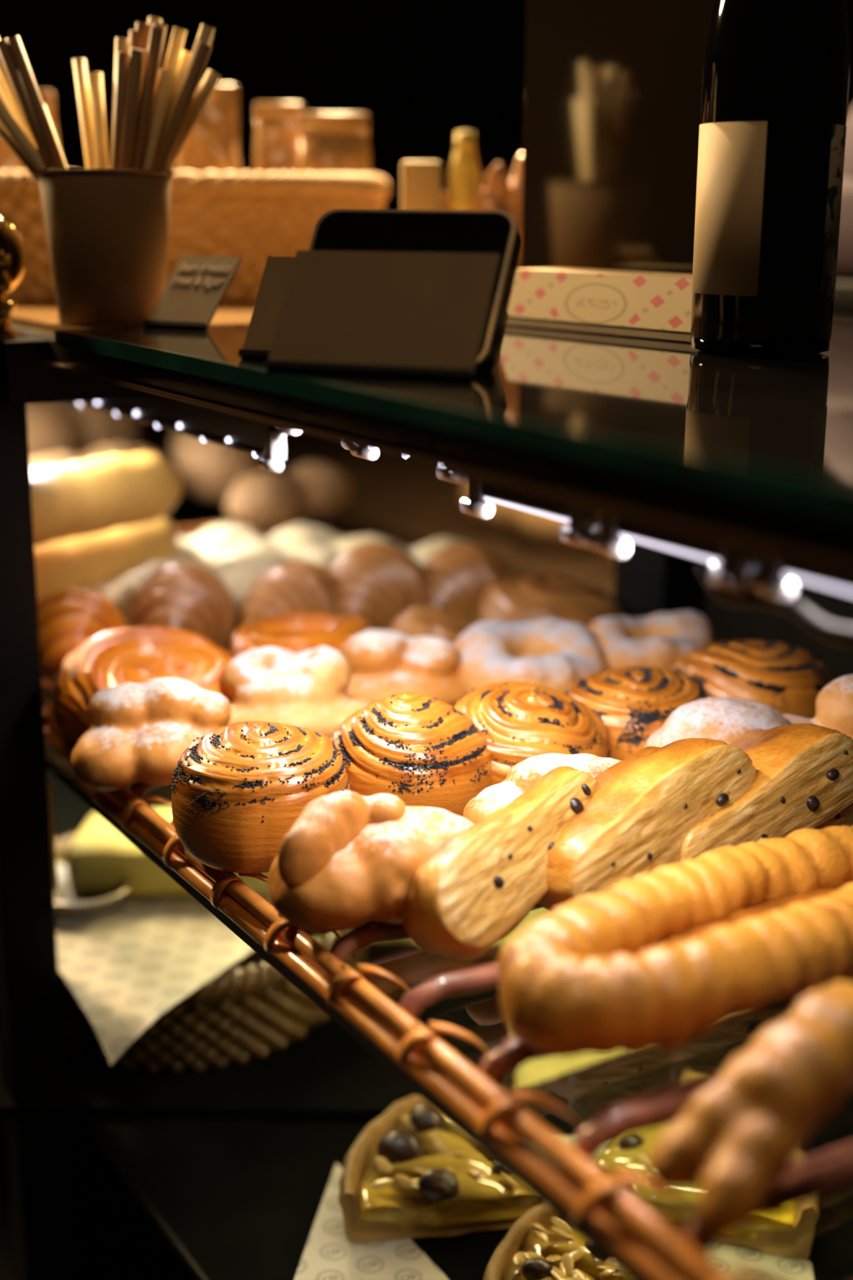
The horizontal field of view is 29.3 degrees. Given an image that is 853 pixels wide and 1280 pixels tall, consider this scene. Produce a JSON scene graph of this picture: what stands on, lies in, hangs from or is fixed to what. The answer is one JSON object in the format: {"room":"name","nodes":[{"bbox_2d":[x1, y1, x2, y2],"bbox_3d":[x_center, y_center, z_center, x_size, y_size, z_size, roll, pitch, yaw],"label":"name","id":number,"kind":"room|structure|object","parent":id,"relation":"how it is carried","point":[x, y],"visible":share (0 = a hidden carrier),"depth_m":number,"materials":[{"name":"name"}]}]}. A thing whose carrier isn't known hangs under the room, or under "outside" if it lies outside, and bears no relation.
{"room":"food shop","nodes":[
{"label":"food shop","id":0,"kind":"room"},
{"bbox_2d":[0,0,462,428],"bbox_3d":[-2.600,-1.798,5.939,8.000,3.000,0.100,-9,17,-30],"label":"wall","id":1,"kind":"structure","parent":0,"point":[397,63],"depth_m":6.99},
{"bbox_2d":[506,315,690,342],"bbox_3d":[0.131,-0.208,1.087,0.054,0.006,0.208,-10,18,-35],"label":"tray","id":2,"kind":"object","parent":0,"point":[677,328],"depth_m":1.05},
{"bbox_2d":[461,0,852,191],"bbox_3d":[2.697,-1.139,3.574,0.100,3.000,9.600,-9,17,-30],"label":"wall","id":3,"kind":"structure","parent":0,"point":[494,52],"depth_m":7.20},
{"bbox_3d":[-0.193,0.708,2.493,8.000,0.050,10.000,-9,17,-30],"label":"floor","id":4,"kind":"structure","parent":0,"visible":0},
{"bbox_2d":[135,427,615,646],"bbox_3d":[0.346,0.186,2.935,0.600,0.740,3.600,-9,17,-30],"label":"countertop","id":5,"kind":"structure","parent":4,"relation":"on","point":[405,502],"depth_m":3.13,"materials":[{"name":"brown wood"}]},
{"bbox_2d":[463,482,599,548],"bbox_3d":[0.185,-0.235,2.842,0.142,0.117,0.382,-7,17,-26],"label":"loaf","id":6,"kind":"object","parent":5,"relation":"on","point":[541,529],"visible":0.29,"depth_m":2.74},
{"bbox_2d":[0,300,852,1279],"bbox_3d":[-0.076,0.300,1.560,0.746,1.220,3.029,-9,17,-30],"label":"display cabinet","id":7,"kind":"object","parent":4,"relation":"on","point":[755,452],"visible":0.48,"depth_m":1.11,"materials":[{"name":"black glass"}]},
{"bbox_2d":[0,213,27,341],"bbox_3d":[-0.305,-0.251,1.122,0.062,0.088,0.062,-9,17,-30],"label":"brass finial","id":8,"kind":"object","parent":7,"relation":"on","point":[13,249],"visible":1,"depth_m":1.11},
{"bbox_2d":[26,402,139,459],"bbox_3d":[-0.514,-0.283,2.266,0.137,0.120,0.321,7,16,23],"label":"bread roll","id":9,"kind":"object","parent":7,"relation":"on","point":[53,428],"visible":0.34,"depth_m":2.21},
{"bbox_2d":[29,443,156,467],"bbox_3d":[-0.405,-0.185,1.949,0.099,0.089,0.235,13,19,40],"label":"loaf","id":10,"kind":"object","parent":7,"relation":"on","point":[55,459],"visible":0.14,"depth_m":1.95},
{"bbox_2d":[35,168,173,325],"bbox_3d":[-0.222,-0.274,1.139,0.094,0.103,0.094,-9,17,-30],"label":"paper cup","id":11,"kind":"object","parent":7,"relation":"on","point":[107,229],"visible":0.96,"depth_m":1.11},
{"bbox_2d":[0,76,24,131],"bbox_3d":[-0.253,-0.312,1.134,0.102,0.171,0.009,3,15,8],"label":"straw","id":12,"kind":"object","parent":11,"relation":"in","point":[3,93],"visible":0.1,"depth_m":1.12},
{"bbox_2d":[0,57,37,149],"bbox_3d":[-0.259,-0.320,1.127,0.082,0.188,0.010,0,15,0],"label":"straw","id":13,"kind":"object","parent":11,"relation":"in","point":[3,75],"visible":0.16,"depth_m":1.11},
{"bbox_2d":[0,122,39,183],"bbox_3d":[-0.253,-0.304,1.129,0.128,0.160,0.009,0,15,-3],"label":"straw","id":14,"kind":"object","parent":11,"relation":"in","point":[5,135],"visible":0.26,"depth_m":1.12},
{"bbox_2d":[0,100,45,169],"bbox_3d":[-0.250,-0.307,1.123,0.124,0.168,0.009,-3,15,-13],"label":"straw","id":15,"kind":"object","parent":11,"relation":"in","point":[7,121],"visible":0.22,"depth_m":1.10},
{"bbox_2d":[0,38,52,168],"bbox_3d":[-0.253,-0.314,1.118,0.073,0.182,0.009,-4,16,-17],"label":"straw","id":16,"kind":"object","parent":11,"relation":"in","point":[5,55],"visible":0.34,"depth_m":1.09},
{"bbox_2d":[5,35,66,168],"bbox_3d":[-0.248,-0.315,1.116,0.067,0.184,0.009,-6,16,-23],"label":"straw","id":17,"kind":"object","parent":11,"relation":"in","point":[17,52],"visible":0.41,"depth_m":1.09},
{"bbox_2d":[72,57,95,168],"bbox_3d":[-0.231,-0.315,1.138,0.009,0.172,0.036,-13,20,-41],"label":"straw","id":18,"kind":"object","parent":11,"relation":"in","point":[80,69],"visible":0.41,"depth_m":1.13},
{"bbox_2d":[88,71,108,168],"bbox_3d":[-0.225,-0.310,1.135,0.009,0.162,0.022,-7,16,-25],"label":"straw","id":19,"kind":"object","parent":11,"relation":"in","point":[96,88],"visible":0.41,"depth_m":1.12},
{"bbox_2d":[110,36,128,168],"bbox_3d":[-0.214,-0.319,1.127,0.025,0.184,0.009,0,15,0],"label":"straw","id":20,"kind":"object","parent":11,"relation":"in","point":[122,44],"visible":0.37,"depth_m":1.10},
{"bbox_2d":[111,51,129,168],"bbox_3d":[-0.212,-0.311,1.120,0.035,0.174,0.009,14,20,41],"label":"straw","id":21,"kind":"object","parent":11,"relation":"in","point":[122,58],"visible":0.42,"depth_m":1.10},
{"bbox_2d":[118,48,143,168],"bbox_3d":[-0.207,-0.311,1.117,0.047,0.176,0.009,12,19,38],"label":"straw","id":22,"kind":"object","parent":11,"relation":"in","point":[136,55],"visible":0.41,"depth_m":1.09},
{"bbox_2d":[128,30,142,53],"bbox_3d":[-0.210,-0.323,1.132,0.035,0.190,0.009,-7,17,-26],"label":"straw","id":23,"kind":"object","parent":11,"relation":"in","point":[135,36],"visible":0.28,"depth_m":1.11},
{"bbox_2d":[135,22,149,100],"bbox_3d":[-0.208,-0.326,1.133,0.040,0.195,0.009,-8,17,-29],"label":"straw","id":24,"kind":"object","parent":11,"relation":"in","point":[140,26],"visible":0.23,"depth_m":1.11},
{"bbox_2d":[132,26,164,168],"bbox_3d":[-0.201,-0.319,1.119,0.054,0.191,0.009,6,16,19],"label":"straw","id":25,"kind":"object","parent":11,"relation":"in","point":[157,34],"visible":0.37,"depth_m":1.10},
{"bbox_2d":[142,16,161,75],"bbox_3d":[-0.204,-0.328,1.135,0.049,0.200,0.009,-8,17,-29],"label":"straw","id":26,"kind":"object","parent":11,"relation":"in","point":[152,20],"visible":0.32,"depth_m":1.12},
{"bbox_2d":[142,68,174,169],"bbox_3d":[-0.199,-0.308,1.130,0.055,0.165,0.010,0,15,0],"label":"straw","id":27,"kind":"object","parent":11,"relation":"in","point":[165,80],"visible":0.38,"depth_m":1.11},
{"bbox_2d":[153,26,186,163],"bbox_3d":[-0.195,-0.323,1.132,0.063,0.192,0.009,-3,15,-12],"label":"straw","id":28,"kind":"object","parent":11,"relation":"in","point":[178,36],"visible":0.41,"depth_m":1.11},
{"bbox_2d":[154,49,191,161],"bbox_3d":[-0.193,-0.317,1.137,0.070,0.178,0.010,-4,16,-17],"label":"straw","id":29,"kind":"object","parent":11,"relation":"in","point":[185,55],"visible":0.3,"depth_m":1.12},
{"bbox_2d":[151,40,212,170],"bbox_3d":[-0.187,-0.314,1.121,0.087,0.182,0.009,3,15,10],"label":"straw","id":30,"kind":"object","parent":11,"relation":"in","point":[202,51],"visible":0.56,"depth_m":1.10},
{"bbox_2d":[162,23,214,169],"bbox_3d":[-0.185,-0.322,1.126,0.082,0.194,0.009,0,15,0],"label":"straw","id":31,"kind":"object","parent":11,"relation":"in","point":[205,33],"visible":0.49,"depth_m":1.10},
{"bbox_2d":[166,69,220,170],"bbox_3d":[-0.193,-0.310,1.136,0.102,0.167,0.010,-3,15,-12],"label":"straw","id":32,"kind":"object","parent":11,"relation":"in","point":[211,79],"visible":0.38,"depth_m":1.12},
{"bbox_2d":[51,626,232,742],"bbox_3d":[-0.199,0.040,1.190,0.140,0.085,0.136,7,16,24],"label":"pastry","id":33,"kind":"object","parent":7,"relation":"on","point":[140,655],"visible":0.34,"depth_m":1.18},
{"bbox_2d":[41,520,302,767],"bbox_3d":[-0.212,-0.031,1.605,0.535,0.034,0.730,-9,17,-30],"label":"rattan tray","id":34,"kind":"object","parent":7,"relation":"on","point":[55,738],"visible":0.02,"depth_m":1.23,"materials":[{"name":"orange wicker"}]},
{"bbox_2d":[37,588,125,688],"bbox_3d":[-0.279,-0.003,1.296,0.084,0.078,0.152,1,15,1],"label":"croissant","id":35,"kind":"object","parent":34,"relation":"on","point":[68,618],"visible":0.47,"depth_m":1.26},
{"bbox_2d":[34,516,178,598],"bbox_3d":[-0.326,-0.072,1.471,0.076,0.068,0.274,10,18,33],"label":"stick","id":36,"kind":"object","parent":34,"relation":"on","point":[82,562],"visible":0.42,"depth_m":1.46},
{"bbox_2d":[29,451,182,546],"bbox_3d":[-0.313,-0.115,1.379,0.072,0.066,0.281,10,18,33],"label":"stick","id":37,"kind":"object","parent":36,"relation":"on","point":[99,495],"visible":0.77,"depth_m":1.38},
{"bbox_2d":[85,571,131,626],"bbox_3d":[-0.279,-0.039,1.491,0.082,0.047,0.103,9,17,29],"label":"bread roll","id":38,"kind":"object","parent":34,"relation":"on","point":[110,588],"visible":0.15,"depth_m":1.46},
{"bbox_2d":[128,563,238,648],"bbox_3d":[-0.204,-0.025,1.373,0.089,0.081,0.136,4,15,15],"label":"croissant","id":39,"kind":"object","parent":34,"relation":"on","point":[193,598],"visible":0.66,"depth_m":1.34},
{"bbox_2d":[119,554,288,612],"bbox_3d":[-0.188,-0.046,1.449,0.168,0.056,0.081,-5,16,-19],"label":"bread roll","id":40,"kind":"object","parent":34,"relation":"on","point":[237,574],"visible":0.28,"depth_m":1.43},
{"bbox_2d":[174,523,266,564],"bbox_3d":[-0.218,-0.083,1.615,0.158,0.061,0.094,-3,15,-14],"label":"pastry","id":41,"kind":"object","parent":34,"relation":"on","point":[209,545],"visible":0.27,"depth_m":1.59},
{"bbox_2d":[237,552,303,614],"bbox_3d":[-0.159,-0.047,1.483,0.157,0.063,0.095,-5,16,-19],"label":"pastry","id":42,"kind":"object","parent":34,"relation":"on","point":[278,556],"visible":0.11,"depth_m":1.48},
{"bbox_2d":[216,523,346,563],"bbox_3d":[-0.140,-0.083,1.620,0.150,0.061,0.094,-4,16,-17],"label":"pastry","id":43,"kind":"object","parent":34,"relation":"on","point":[286,540],"visible":0.3,"depth_m":1.59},
{"bbox_2d":[225,462,351,531],"bbox_3d":[-0.162,-0.172,1.949,0.076,0.071,0.186,13,19,40],"label":"bread rolls","id":44,"kind":"object","parent":34,"relation":"on","point":[265,500],"visible":0.98,"depth_m":1.91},
{"bbox_2d":[237,559,339,626],"bbox_3d":[-0.112,-0.031,1.406,0.134,0.077,0.084,-13,20,-41],"label":"croissant","id":45,"kind":"object","parent":34,"relation":"on","point":[292,586],"visible":0.44,"depth_m":1.38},
{"bbox_2d":[228,613,371,658],"bbox_3d":[-0.101,0.012,1.306,0.121,0.056,0.118,9,17,29],"label":"pastry","id":46,"kind":"object","parent":34,"relation":"on","point":[295,633],"visible":0.47,"depth_m":1.29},
{"bbox_2d":[288,533,411,569],"bbox_3d":[-0.069,-0.069,1.570,0.150,0.061,0.093,-3,15,-14],"label":"pastry","id":47,"kind":"object","parent":34,"relation":"on","point":[325,556],"visible":0.29,"depth_m":1.55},
{"bbox_2d":[329,542,423,630],"bbox_3d":[-0.047,-0.043,1.436,0.091,0.086,0.140,4,15,14],"label":"croissant","id":48,"kind":"object","parent":34,"relation":"on","point":[377,583],"visible":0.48,"depth_m":1.40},
{"bbox_2d":[387,606,473,644],"bbox_3d":[0.011,0.004,1.359,0.091,0.068,0.096,-12,20,-40],"label":"bun","id":49,"kind":"object","parent":34,"relation":"on","point":[417,621],"visible":0.4,"depth_m":1.33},
{"bbox_2d":[408,536,511,570],"bbox_3d":[0.000,-0.065,1.553,0.161,0.060,0.094,-3,15,-14],"label":"pastry","id":50,"kind":"object","parent":34,"relation":"on","point":[422,552],"visible":0.14,"depth_m":1.55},
{"bbox_2d":[420,543,515,623],"bbox_3d":[0.032,-0.048,1.474,0.134,0.077,0.084,-13,20,-41],"label":"croissant","id":51,"kind":"object","parent":34,"relation":"on","point":[455,577],"visible":0.43,"depth_m":1.44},
{"bbox_2d":[474,573,622,627],"bbox_3d":[0.107,-0.021,1.420,0.127,0.069,0.127,-12,19,-39],"label":"bun","id":52,"kind":"object","parent":34,"relation":"on","point":[534,597],"visible":0.5,"depth_m":1.38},
{"bbox_2d":[63,396,286,473],"bbox_3d":[-0.194,-0.187,1.200,0.016,0.075,0.395,-9,17,-30],"label":"led light bar","id":53,"kind":"object","parent":7,"relation":"attached to","point":[264,441],"visible":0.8,"depth_m":1.13,"materials":[{"name":"plastic"}]},
{"bbox_2d":[142,255,242,330],"bbox_3d":[-0.158,-0.234,1.103,0.050,0.047,0.047,8,17,27],"label":"price card","id":54,"kind":"object","parent":7,"relation":"on","point":[191,297],"visible":1,"depth_m":1.10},
{"bbox_2d":[0,169,390,302],"bbox_3d":[-0.245,-0.368,1.483,0.425,0.108,0.250,0,15,0],"label":"wicker basket","id":55,"kind":"object","parent":7,"relation":"on","point":[256,216],"visible":0.44,"depth_m":1.38,"materials":[{"name":"wicker"}]},
{"bbox_2d":[0,90,57,171],"bbox_3d":[-0.373,-0.412,1.471,0.097,0.159,0.070,0,15,-3],"label":"jar","id":56,"kind":"object","parent":55,"relation":"in","point":[9,161],"visible":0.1,"depth_m":1.45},
{"bbox_2d":[175,83,241,173],"bbox_3d":[-0.195,-0.408,1.455,0.066,0.165,0.068,-1,15,-3],"label":"jar","id":57,"kind":"object","parent":55,"relation":"in","point":[212,143],"visible":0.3,"depth_m":1.43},
{"bbox_2d":[253,102,303,173],"bbox_3d":[-0.132,-0.406,1.473,0.052,0.150,0.072,2,15,5],"label":"jar","id":58,"kind":"object","parent":55,"relation":"in","point":[276,135],"visible":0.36,"depth_m":1.45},
{"bbox_2d":[296,112,371,173],"bbox_3d":[-0.082,-0.393,1.446,0.073,0.140,0.070,0,15,-2],"label":"jar","id":59,"kind":"object","parent":55,"relation":"in","point":[328,142],"visible":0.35,"depth_m":1.42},
{"bbox_2d":[170,431,262,502],"bbox_3d":[-0.279,-0.246,2.159,0.115,0.101,0.269,-2,15,-10],"label":"bread roll","id":60,"kind":"object","parent":7,"relation":"on","point":[207,470],"visible":0.52,"depth_m":2.04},
{"bbox_2d":[0,941,517,1121],"bbox_3d":[-0.158,0.326,1.399,0.460,0.010,0.300,0,15,1],"label":"shelf","id":61,"kind":"object","parent":7,"relation":"on","point":[325,1074],"visible":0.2,"depth_m":1.30,"materials":[{"name":"black"}]},
{"bbox_2d":[54,833,366,1073],"bbox_3d":[-0.226,0.262,1.443,0.355,0.089,0.326,9,17,29],"label":"wicker basket","id":62,"kind":"object","parent":61,"relation":"on","point":[249,1009],"visible":0.22,"depth_m":1.30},
{"bbox_2d":[54,808,271,1066],"bbox_3d":[-0.201,0.214,1.455,0.240,0.012,0.584,8,16,25],"label":"paper sheet","id":63,"kind":"object","parent":62,"relation":"on","point":[126,965],"visible":0.27,"depth_m":1.29,"materials":[{"name":"paper"}]},
{"bbox_2d":[53,864,133,917],"bbox_3d":[-0.294,0.215,1.387,0.090,0.019,0.090,-9,17,-30],"label":"dish","id":64,"kind":"object","parent":63,"relation":"on","point":[68,904],"visible":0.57,"depth_m":1.37,"materials":[{"name":"ceramic"}]},
{"bbox_2d":[66,808,269,897],"bbox_3d":[-0.214,0.186,1.441,0.192,0.048,0.113,0,15,0],"label":"sponge cake","id":65,"kind":"object","parent":63,"relation":"on","point":[100,860],"visible":0.46,"depth_m":1.39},
{"bbox_2d":[237,256,295,359],"bbox_3d":[-0.070,-0.178,0.878,0.052,0.054,0.040,6,16,21],"label":"price card","id":66,"kind":"object","parent":7,"relation":"on","point":[273,288],"visible":0.36,"depth_m":0.89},
{"bbox_2d":[275,426,358,450],"bbox_3d":[-0.061,-0.144,0.991,0.016,0.049,0.107,-9,17,-30],"label":"led light bar","id":67,"kind":"object","parent":7,"relation":"attached to","point":[346,446],"visible":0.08,"depth_m":1.02,"materials":[{"name":"plastic"}]},
{"bbox_2d":[262,249,501,380],"bbox_3d":[-0.023,-0.162,0.807,0.110,0.058,0.043,6,16,21],"label":"price card","id":68,"kind":"object","parent":7,"relation":"on","point":[378,313],"visible":1,"depth_m":0.81,"materials":[{"name":"plastic"}]},
{"bbox_2d":[350,447,467,484],"bbox_3d":[-0.008,-0.120,0.907,0.016,0.052,0.116,-9,17,-30],"label":"led light bar","id":69,"kind":"object","parent":7,"relation":"attached to","point":[442,474],"visible":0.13,"depth_m":0.88,"materials":[{"name":"plastic"}]},
{"bbox_2d":[308,208,522,372],"bbox_3d":[-0.010,-0.172,0.855,0.112,0.103,0.075,6,16,21],"label":"tablet","id":70,"kind":"object","parent":7,"relation":"on","point":[451,231],"visible":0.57,"depth_m":0.84,"materials":[{"name":"metal"}]},
{"bbox_2d":[400,160,441,209],"bbox_3d":[-0.004,-0.326,1.313,0.032,0.114,0.021,0,15,0],"label":"box","id":71,"kind":"object","parent":7,"relation":"on","point":[420,180],"visible":0.44,"depth_m":1.29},
{"bbox_2d":[41,684,852,1279],"bbox_3d":[-0.091,0.298,1.538,0.592,0.007,3.000,-9,17,-30],"label":"shelf","id":72,"kind":"object","parent":7,"relation":"attached to","point":[233,1199],"depth_m":1.20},
{"bbox_2d":[73,773,852,1279],"bbox_3d":[0.269,0.180,0.820,0.535,0.034,1.135,-9,17,-30],"label":"rattan tray","id":73,"kind":"object","parent":7,"relation":"on","point":[396,1030],"visible":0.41,"depth_m":0.73,"materials":[{"name":"orange wicker"}]},
{"bbox_2d":[71,677,231,791],"bbox_3d":[-0.180,0.062,1.074,0.107,0.068,0.069,-2,15,-8],"label":"bun","id":74,"kind":"object","parent":73,"relation":"on","point":[137,732],"visible":0.8,"depth_m":1.06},
{"bbox_2d":[170,720,351,873],"bbox_3d":[-0.098,0.088,0.969,0.108,0.073,0.102,-14,20,-43],"label":"roll","id":75,"kind":"object","parent":73,"relation":"on","point":[238,789],"visible":0.89,"depth_m":0.93,"materials":[{"name":"food"}]},
{"bbox_2d":[221,645,371,738],"bbox_3d":[-0.088,0.042,1.155,0.128,0.066,0.086,0,15,-3],"label":"bun","id":76,"kind":"object","parent":73,"relation":"on","point":[308,689],"visible":0.65,"depth_m":1.14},
{"bbox_2d":[266,791,475,932],"bbox_3d":[-0.025,0.116,0.866,0.118,0.072,0.072,0,15,-3],"label":"bun","id":77,"kind":"object","parent":73,"relation":"on","point":[349,860],"visible":0.88,"depth_m":0.84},
{"bbox_2d":[341,629,466,706],"bbox_3d":[-0.018,0.025,1.224,0.099,0.063,0.077,-2,15,-8],"label":"bun","id":78,"kind":"object","parent":73,"relation":"on","point":[383,663],"visible":0.68,"depth_m":1.21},
{"bbox_2d":[329,692,492,817],"bbox_3d":[-0.012,0.072,1.023,0.107,0.077,0.103,8,17,27],"label":"roll","id":79,"kind":"object","parent":73,"relation":"on","point":[417,748],"visible":0.79,"depth_m":0.99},
{"bbox_2d":[402,765,599,959],"bbox_3d":[0.045,0.118,0.877,0.051,0.074,0.154,12,19,37],"label":"bread","id":80,"kind":"object","parent":73,"relation":"on","point":[471,894],"visible":0.9,"depth_m":0.84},
{"bbox_2d":[453,617,608,693],"bbox_3d":[0.079,0.020,1.248,0.122,0.062,0.107,-11,18,-36],"label":"doughnut","id":81,"kind":"object","parent":73,"relation":"on","point":[553,653],"visible":0.67,"depth_m":1.23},
{"bbox_2d":[453,680,610,785],"bbox_3d":[0.064,0.070,1.062,0.112,0.080,0.111,0,15,-2],"label":"roll","id":82,"kind":"object","parent":73,"relation":"on","point":[518,722],"visible":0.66,"depth_m":1.03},
{"bbox_2d":[462,753,620,823],"bbox_3d":[0.078,0.098,0.953,0.115,0.057,0.063,0,15,-3],"label":"bun","id":83,"kind":"object","parent":73,"relation":"on","point":[524,775],"visible":0.28,"depth_m":0.94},
{"bbox_2d":[515,737,756,911],"bbox_3d":[0.115,0.102,0.913,0.147,0.085,0.071,-11,18,-36],"label":"bread","id":84,"kind":"object","parent":73,"relation":"on","point":[647,802],"visible":0.83,"depth_m":0.89,"materials":[{"name":"food"}]},
{"bbox_2d":[564,666,711,760],"bbox_3d":[0.142,0.054,1.112,0.105,0.067,0.108,-8,17,-29],"label":"roll","id":85,"kind":"object","parent":73,"relation":"on","point":[633,704],"visible":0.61,"depth_m":1.08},
{"bbox_2d":[587,610,713,670],"bbox_3d":[0.174,0.012,1.281,0.103,0.061,0.084,1,15,4],"label":"bun","id":86,"kind":"object","parent":73,"relation":"on","point":[659,640],"visible":0.52,"depth_m":1.27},
{"bbox_2d":[497,825,852,1056],"bbox_3d":[0.164,0.141,0.805,0.319,0.055,0.116,-11,19,-36],"label":"pastry","id":87,"kind":"object","parent":73,"relation":"on","point":[660,958],"visible":0.99,"depth_m":0.74,"materials":[{"name":"food"}]},
{"bbox_2d":[643,697,790,748],"bbox_3d":[0.191,0.071,1.048,0.144,0.068,0.080,0,15,0],"label":"bun","id":88,"kind":"object","parent":73,"relation":"on","point":[726,719],"visible":0.3,"depth_m":1.03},
{"bbox_2d":[637,723,852,860],"bbox_3d":[0.181,0.095,0.950,0.150,0.082,0.078,-11,19,-36],"label":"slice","id":89,"kind":"object","parent":73,"relation":"on","point":[792,762],"visible":0.62,"depth_m":0.93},
{"bbox_2d":[647,981,852,1233],"bbox_3d":[0.143,0.179,0.642,0.124,0.060,0.050,-11,19,-37],"label":"pastry","id":90,"kind":"object","parent":73,"relation":"on","point":[741,1134],"visible":1,"depth_m":0.62,"materials":[{"name":"food"}]},
{"bbox_2d":[671,640,833,719],"bbox_3d":[0.233,0.039,1.179,0.118,0.078,0.120,-11,18,-36],"label":"roll","id":91,"kind":"object","parent":73,"relation":"on","point":[788,679],"visible":0.63,"depth_m":1.14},
{"bbox_2d":[757,789,852,830],"bbox_3d":[0.243,0.097,1.008,0.142,0.046,0.073,-12,19,-39],"label":"slice","id":92,"kind":"object","parent":73,"relation":"on","point":[845,818],"visible":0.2,"depth_m":0.97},
{"bbox_2d":[782,674,852,738],"bbox_3d":[0.264,0.064,1.055,0.109,0.078,0.071,-2,15,-8],"label":"bun","id":93,"kind":"object","parent":73,"relation":"on","point":[834,702],"visible":0.23,"depth_m":1.04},
{"bbox_2d":[448,130,479,209],"bbox_3d":[0.033,-0.366,1.414,0.028,0.143,0.028,-9,17,-30],"label":"bottle","id":94,"kind":"object","parent":7,"relation":"on","point":[464,171],"visible":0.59,"depth_m":1.40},
{"bbox_2d":[472,162,511,213],"bbox_3d":[0.055,-0.352,1.411,0.044,0.116,0.038,0,15,0],"label":"jar","id":95,"kind":"object","parent":7,"relation":"on","point":[493,197],"visible":0.31,"depth_m":1.40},
{"bbox_2d":[396,907,624,1089],"bbox_3d":[0.035,0.287,1.568,0.270,0.001,0.500,-10,18,-33],"label":"slice","id":96,"kind":"object","parent":7,"relation":"on","point":[532,1072],"visible":0.02,"depth_m":1.34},
{"bbox_2d":[506,153,523,268],"bbox_3d":[0.077,-0.358,1.415,0.050,0.124,0.040,0,15,0],"label":"jar","id":97,"kind":"object","parent":7,"relation":"on","point":[514,198],"visible":0.16,"depth_m":1.40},
{"bbox_2d":[459,475,599,550],"bbox_3d":[0.053,-0.087,0.812,0.016,0.066,0.110,-9,17,-30],"label":"led light bar","id":98,"kind":"object","parent":7,"relation":"attached to","point":[584,521],"visible":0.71,"depth_m":0.81,"materials":[{"name":"plastic"}]},
{"bbox_2d":[484,496,568,522],"bbox_3d":[0.050,-0.066,0.816,0.002,0.002,0.074,-9,17,-30],"label":"diffuser","id":99,"kind":"object","parent":98,"relation":"attached to","point":[547,506],"depth_m":0.81,"materials":[{"name":"white"}]},
{"bbox_2d":[293,1136,814,1279],"bbox_3d":[0.093,0.404,1.129,0.398,0.003,0.213,-1,15,-5],"label":"paper sheet","id":100,"kind":"object","parent":7,"relation":"on","point":[328,1254],"visible":0.27,"depth_m":1.09,"materials":[{"name":"paper"}]},
{"bbox_2d":[338,1093,542,1244],"bbox_3d":[-0.005,0.373,1.148,0.147,0.049,0.146,-9,17,-30],"label":"slice","id":101,"kind":"object","parent":100,"relation":"on","point":[411,1172],"visible":0.77,"depth_m":1.12,"materials":[{"name":"food"}]},
{"bbox_2d":[483,1180,655,1279],"bbox_3d":[0.090,0.401,1.053,0.119,0.047,0.128,-1,15,-5],"label":"slice","id":102,"kind":"object","parent":100,"relation":"on","point":[539,1245],"visible":0.59,"depth_m":1.04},
{"bbox_2d":[595,1069,819,1259],"bbox_3d":[0.212,0.375,1.153,0.162,0.047,0.171,11,18,35],"label":"slice","id":103,"kind":"object","parent":100,"relation":"on","point":[789,1233],"visible":0.15,"depth_m":1.10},
{"bbox_2d":[506,267,692,342],"bbox_3d":[0.131,-0.224,1.082,0.055,0.038,0.210,-10,18,-35],"label":"patterned box","id":104,"kind":"object","parent":7,"relation":"on","point":[634,304],"visible":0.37,"depth_m":1.06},
{"bbox_2d":[520,0,714,274],"bbox_3d":[0.158,-0.426,1.102,0.008,0.420,0.238,-14,21,-43],"label":"mirror","id":105,"kind":"object","parent":7,"relation":"on","point":[613,88],"visible":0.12,"depth_m":1.14,"materials":[{"name":"mirror"}]},
{"bbox_2d":[589,509,757,595],"bbox_3d":[0.110,-0.063,0.721,0.016,0.066,0.104,-9,17,-30],"label":"led light bar","id":106,"kind":"object","parent":7,"relation":"attached to","point":[736,562],"visible":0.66,"depth_m":0.71,"materials":[{"name":"plastic"}]},
{"bbox_2d":[619,533,719,564],"bbox_3d":[0.107,-0.041,0.725,0.002,0.002,0.068,-9,17,-30],"label":"diffuser","id":107,"kind":"object","parent":106,"relation":"attached to","point":[704,548],"depth_m":0.72,"materials":[{"name":"white"}]},
{"bbox_2d":[690,0,850,355],"bbox_3d":[0.194,-0.330,0.903,0.081,0.336,0.080,3,15,11],"label":"wine bottle","id":108,"kind":"object","parent":7,"relation":"on","point":[772,135],"visible":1,"depth_m":0.89,"materials":[{"name":"black glass"}]},
{"bbox_2d":[746,551,852,601],"bbox_3d":[0.177,-0.035,0.614,0.016,0.064,0.145,-9,17,-30],"label":"led light bar","id":109,"kind":"object","parent":7,"relation":"attached to","point":[775,578],"visible":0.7,"depth_m":0.66,"materials":[{"name":"plastic"}]},
{"bbox_2d":[696,560,852,645],"bbox_3d":[0.155,-0.012,0.657,0.014,0.019,0.136,-9,18,-32],"label":"cable","id":110,"kind":"object","parent":109,"relation":"hanging from","point":[828,629],"visible":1,"depth_m":0.67,"materials":[{"name":"black paint"}]},
{"bbox_2d":[784,572,852,595],"bbox_3d":[0.174,-0.015,0.618,0.002,0.002,0.109,-9,17,-30],"label":"diffuser","id":111,"kind":"object","parent":109,"relation":"attached to","point":[838,581],"depth_m":0.64,"materials":[{"name":"white"}]},
{"bbox_2d":[833,108,852,315],"bbox_3d":[0.562,-0.425,1.544,0.320,0.236,0.410,-13,20,-41],"label":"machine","id":112,"kind":"object","parent":7,"relation":"on","point":[843,301],"visible":0.11,"depth_m":1.53,"materials":[{"name":"brown metal"}]},
{"bbox_2d":[705,550,852,1009],"bbox_3d":[0.527,0.262,1.754,0.340,1.200,0.550,-9,17,-30],"label":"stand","id":113,"kind":"object","parent":4,"relation":"on","point":[728,623],"visible":0.02,"depth_m":1.65,"materials":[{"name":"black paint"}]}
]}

